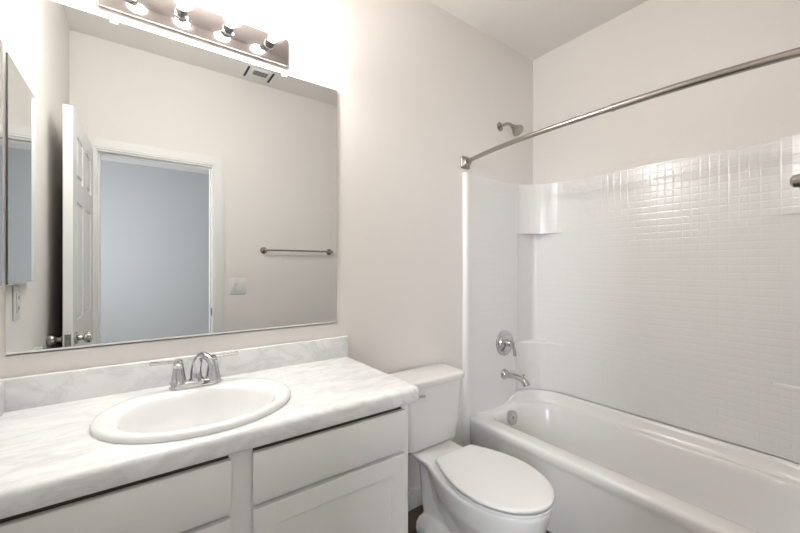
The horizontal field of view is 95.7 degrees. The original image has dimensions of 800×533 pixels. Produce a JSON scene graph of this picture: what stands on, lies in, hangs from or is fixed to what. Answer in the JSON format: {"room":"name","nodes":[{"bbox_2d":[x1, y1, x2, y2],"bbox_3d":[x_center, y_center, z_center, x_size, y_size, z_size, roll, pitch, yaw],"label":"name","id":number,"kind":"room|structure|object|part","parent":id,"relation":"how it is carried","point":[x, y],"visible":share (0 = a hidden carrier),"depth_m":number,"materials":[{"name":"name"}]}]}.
{"room":"bathroom","nodes":[
{"label":"bathroom","id":0,"kind":"room"},
{"bbox_2d":[0,0,532,489],"bbox_3d":[-0.140,-0.092,1.841,2.807,2.745,0.100,0,0,-36],"label":"wall","id":1,"kind":"structure","parent":0,"point":[420,89],"depth_m":1.85,"materials":[{"name":"white paint"}]},
{"bbox_2d":[0,40,1,285],"bbox_3d":[-1.025,-0.290,0.865,0.028,0.684,0.366,0,0,-36],"label":"medicine cabinet","id":2,"kind":"object","parent":1,"relation":"attached to","point":[0,40],"visible":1,"depth_m":1.01,"materials":[{"name":"white plastic"}]},
{"bbox_2d":[5,0,336,355],"bbox_3d":[-0.714,-0.282,1.353,1.048,1.079,0.012,0,0,-36],"label":"wall mirror","id":3,"kind":"object","parent":1,"relation":"attached to","point":[159,187],"visible":1,"depth_m":1.25,"materials":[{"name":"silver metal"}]},
{"bbox_2d":[0,336,347,411],"bbox_3d":[-0.701,0.368,1.357,1.129,0.095,0.019,0,0,-36],"label":"backsplash","id":4,"kind":"structure","parent":1,"relation":"attached to","point":[37,390],"depth_m":1.21,"materials":[{"name":"stone"}]},
{"bbox_2d":[98,0,287,67],"bbox_3d":[-0.683,-0.895,1.291,0.614,0.111,0.148,0,0,-36],"label":"vanity light","id":5,"kind":"object","parent":1,"relation":"attached to","point":[180,16],"visible":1,"depth_m":1.33,"materials":[{"name":"grey metal"}]},
{"bbox_2d":[174,3,188,19],"bbox_3d":[-0.764,-0.902,1.270,0.044,0.044,0.047,0,0,-36],"label":"socket","id":6,"kind":"object","parent":5,"relation":"attached to","point":[180,13],"depth_m":1.27,"materials":[{"name":"silver metal"}]},
{"bbox_2d":[222,20,234,35],"bbox_3d":[-0.641,-0.902,1.360,0.044,0.044,0.047,0,0,-36],"label":"socket","id":7,"kind":"object","parent":5,"relation":"attached to","point":[228,29],"depth_m":1.36,"materials":[{"name":"silver metal"}]},
{"bbox_2d":[263,35,275,49],"bbox_3d":[-0.518,-0.902,1.450,0.044,0.044,0.047,0,0,-36],"label":"socket","id":8,"kind":"object","parent":5,"relation":"attached to","point":[268,43],"depth_m":1.45,"materials":[{"name":"silver metal"}]},
{"bbox_2d":[408,485,421,510],"bbox_3d":[0.050,1.230,1.909,0.800,0.100,0.014,0,0,-36],"label":"baseboard","id":9,"kind":"structure","parent":1,"relation":"attached to","point":[414,495],"depth_m":1.92,"materials":[{"name":"white paint"}]},
{"bbox_2d":[497,122,522,136],"bbox_3d":[0.699,-0.878,2.287,0.074,0.125,0.167,0,0,-36],"label":"shower head","id":10,"kind":"object","parent":1,"relation":"attached to","point":[517,130],"visible":1,"depth_m":2.26,"materials":[{"name":"silver metal"}]},
{"bbox_3d":[0.683,-0.900,2.308,0.019,0.048,0.100,0,0,-36],"label":"shower arm","id":11,"kind":"part","parent":10,"relation":"part of","materials":[{"name":"silver metal"}]},
{"bbox_2d":[460,47,799,169],"bbox_3d":[0.804,-0.622,1.540,0.136,0.074,1.500,0,0,-36],"label":"shower rod","id":12,"kind":"object","parent":1,"relation":"attached to","point":[465,162],"visible":1,"depth_m":1.28,"materials":[{"name":"silver metal"}]},
{"bbox_3d":[0.603,-0.622,1.764,0.056,0.023,0.867,0,0,-31],"label":"rod","id":13,"kind":"part","parent":12,"relation":"part of","materials":[{"name":"silver metal"}]},
{"bbox_3d":[1.032,-0.622,1.185,0.048,0.027,0.626,0,0,-43],"label":"rod","id":14,"kind":"part","parent":12,"relation":"part of","materials":[{"name":"silver metal"}]},
{"bbox_2d":[408,505,550,532],"bbox_3d":[0.334,1.320,1.190,2.807,0.080,1.710,0,0,-36],"label":"floor","id":15,"kind":"structure","parent":0,"point":[413,514],"depth_m":1.85,"materials":[{"name":"brown wood"}]},
{"bbox_2d":[0,405,407,532],"bbox_3d":[-0.562,0.875,1.136,1.093,0.810,0.540,0,0,-36],"label":"vanity cabinet","id":16,"kind":"object","parent":15,"relation":"on","point":[351,476],"visible":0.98,"depth_m":0.97,"materials":[{"name":"white paint"}]},
{"bbox_3d":[-0.623,0.549,0.768,0.488,0.133,0.019,0,0,-36],"label":"drawer","id":17,"kind":"part","parent":16,"relation":"part of","materials":[{"name":"white paint"}]},
{"bbox_3d":[-0.623,0.892,0.768,0.488,0.525,0.019,0,0,-36],"label":"cabinet door","id":18,"kind":"part","parent":16,"relation":"part of","materials":[{"name":"white paint"}]},
{"bbox_2d":[0,336,418,518],"bbox_3d":[-0.544,0.395,1.145,1.133,0.148,0.547,0,0,-36],"label":"countertop","id":19,"kind":"structure","parent":16,"relation":"on","point":[49,453],"depth_m":1.04,"materials":[{"name":"stone"}]},
{"bbox_2d":[89,378,290,443],"bbox_3d":[-0.588,0.474,1.078,0.512,0.153,0.436,0,0,-36],"label":"sink","id":20,"kind":"object","parent":19,"relation":"in","point":[162,415],"visible":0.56,"depth_m":1.11,"materials":[{"name":"white ceramic"}]},
{"bbox_2d":[149,351,237,390],"bbox_3d":[-0.671,0.340,1.199,0.262,0.115,0.111,0,0,-36],"label":"sink faucet","id":21,"kind":"object","parent":19,"relation":"on","point":[179,381],"visible":1,"depth_m":1.20,"materials":[{"name":"silver metal"}]},
{"bbox_3d":[-0.753,0.309,1.169,0.027,0.022,0.094,0,0,45],"label":"lever","id":22,"kind":"part","parent":21,"relation":"part of","materials":[{"name":"silver metal"}]},
{"bbox_3d":[-0.729,0.350,1.192,0.052,0.066,0.052,0,0,-36],"label":"handle","id":23,"kind":"part","parent":21,"relation":"part of","materials":[{"name":"silver metal"}]},
{"bbox_3d":[-0.688,0.388,1.222,0.156,0.020,0.054,0,0,-36],"label":"plate","id":24,"kind":"part","parent":21,"relation":"part of","materials":[{"name":"silver metal"}]},
{"bbox_3d":[-0.654,0.332,1.212,0.118,0.100,0.048,0,0,16],"label":"spout","id":25,"kind":"part","parent":21,"relation":"part of","materials":[{"name":"silver metal"}]},
{"bbox_3d":[-0.647,0.350,1.252,0.052,0.066,0.052,0,0,-36],"label":"handle","id":26,"kind":"part","parent":21,"relation":"part of","materials":[{"name":"silver metal"}]},
{"bbox_3d":[-0.617,0.309,1.267,0.094,0.022,0.027,0,0,-27],"label":"lever","id":27,"kind":"part","parent":21,"relation":"part of","materials":[{"name":"silver metal"}]},
{"bbox_3d":[-0.420,0.825,0.941,1.093,0.710,0.020,0,0,-36],"label":"frame","id":28,"kind":"part","parent":16,"relation":"part of","materials":[{"name":"white paint"}]},
{"bbox_3d":[-0.185,0.549,1.088,0.493,0.133,0.019,0,0,-36],"label":"drawer","id":29,"kind":"part","parent":16,"relation":"part of","materials":[{"name":"white paint"}]},
{"bbox_3d":[-0.185,0.892,1.088,0.493,0.525,0.019,0,0,-36],"label":"cabinet door","id":30,"kind":"part","parent":16,"relation":"part of","materials":[{"name":"white paint"}]},
{"bbox_2d":[389,364,554,532],"bbox_3d":[0.299,0.908,1.599,0.420,0.744,0.773,0,0,-36],"label":"toilet","id":31,"kind":"object","parent":15,"relation":"on","point":[470,488],"visible":0.98,"depth_m":1.55,"materials":[{"name":"white ceramic"}]},
{"bbox_3d":[0.129,0.556,1.833,0.420,0.038,0.193,0,0,-36],"label":"tank lid","id":32,"kind":"part","parent":31,"relation":"part of","materials":[{"name":"white ceramic"}]},
{"bbox_3d":[0.125,0.729,1.838,0.392,0.307,0.177,0,0,-36],"label":"tank","id":33,"kind":"part","parent":31,"relation":"part of","materials":[{"name":"white ceramic"}]},
{"bbox_3d":[0.301,1.082,1.596,0.356,0.396,0.752,0,0,-36],"label":"bowl","id":34,"kind":"part","parent":31,"relation":"part of","materials":[{"name":"white ceramic"}]},
{"bbox_3d":[0.387,0.855,1.478,0.366,0.016,0.475,0,0,-36],"label":"lid","id":35,"kind":"part","parent":31,"relation":"part of","materials":[{"name":"white plastic"}]},
{"bbox_2d":[470,388,799,532],"bbox_3d":[1.105,1.054,1.759,0.649,0.452,1.496,0,0,-36],"label":"bathtub","id":36,"kind":"object","parent":15,"relation":"on","point":[608,470],"visible":0.89,"depth_m":1.71,"materials":[{"name":"white ceramic"}]},
{"bbox_3d":[0.702,0.943,2.266,0.088,0.087,0.035,0,0,-36],"label":"overflow plate","id":37,"kind":"part","parent":36,"relation":"part of","materials":[{"name":"silver metal"}]},
{"bbox_2d":[427,0,647,59],"bbox_3d":[0.302,-1.505,1.235,2.807,0.080,1.600,0,0,-36],"label":"ceiling","id":38,"kind":"structure","parent":0,"point":[533,29],"depth_m":2.12,"materials":[{"name":"white paint"}]},
{"bbox_2d":[533,0,799,463],"bbox_3d":[1.425,-0.092,1.992,0.100,2.745,1.500,0,0,-36],"label":"wall","id":39,"kind":"structure","parent":0,"point":[653,45],"depth_m":1.93,"materials":[{"name":"white paint"}]},
{"bbox_2d":[463,134,799,463],"bbox_3d":[1.099,0.359,1.754,0.706,1.840,1.498,0,0,-36],"label":"shower surround","id":40,"kind":"object","parent":39,"relation":"attached to","point":[668,292],"visible":0.97,"depth_m":1.95,"materials":[{"name":"white plastic"}]},
{"bbox_3d":[0.589,0.168,2.296,0.447,1.451,0.021,0,0,-36],"label":"plumbing wall panel","id":41,"kind":"part","parent":40,"relation":"part of","materials":[{"name":"white plastic"}]},
{"bbox_2d":[496,329,516,355],"bbox_3d":[0.702,0.490,2.316,0.170,0.170,0.081,0,0,-36],"label":"shower valve","id":42,"kind":"object","parent":40,"relation":"attached to","point":[505,343],"visible":1,"depth_m":2.31,"materials":[{"name":"silver metal"}]},
{"bbox_3d":[0.708,0.516,2.309,0.049,0.100,0.063,0,0,-36],"label":"handle","id":43,"kind":"part","parent":42,"relation":"part of","materials":[{"name":"silver metal"}]},
{"bbox_2d":[501,369,529,387],"bbox_3d":[0.730,0.700,2.269,0.066,0.081,0.189,0,0,-36],"label":"tub spout","id":44,"kind":"object","parent":40,"relation":"attached to","point":[505,373],"visible":1,"depth_m":2.26,"materials":[{"name":"silver metal"}]},
{"bbox_2d":[516,181,566,393],"bbox_3d":[0.931,0.133,2.395,0.221,1.382,0.264,0,0,-36],"label":"corner shelf","id":45,"kind":"object","parent":40,"relation":"attached to","point":[541,209],"depth_m":2.44,"materials":[{"name":"white plastic"}]},
{"bbox_3d":[1.364,0.133,1.973,0.019,1.382,0.929,0,0,-36],"label":"long wall panel","id":46,"kind":"part","parent":40,"relation":"part of","materials":[{"name":"white plastic"}]},
{"bbox_2d":[771,134,799,463],"bbox_3d":[1.646,0.133,1.415,0.221,1.382,0.305,0,0,-36],"label":"corner shelf","id":47,"kind":"object","parent":40,"relation":"attached to","point":[785,151],"depth_m":1.56,"materials":[{"name":"white plastic"}]},
{"bbox_3d":[0.489,-0.093,0.313,4.200,2.745,0.110,0,0,-36],"label":"wall","id":48,"kind":"structure","parent":0,"visible":0},
{"bbox_2d":[790,174,799,187],"bbox_3d":[0.868,-0.134,0.706,0.624,0.054,0.079,0,0,-36],"label":"towel bar","id":49,"kind":"object","parent":48,"relation":"attached to","point":[795,179],"visible":1,"depth_m":0.56,"materials":[{"name":"silver metal"}]}
]}

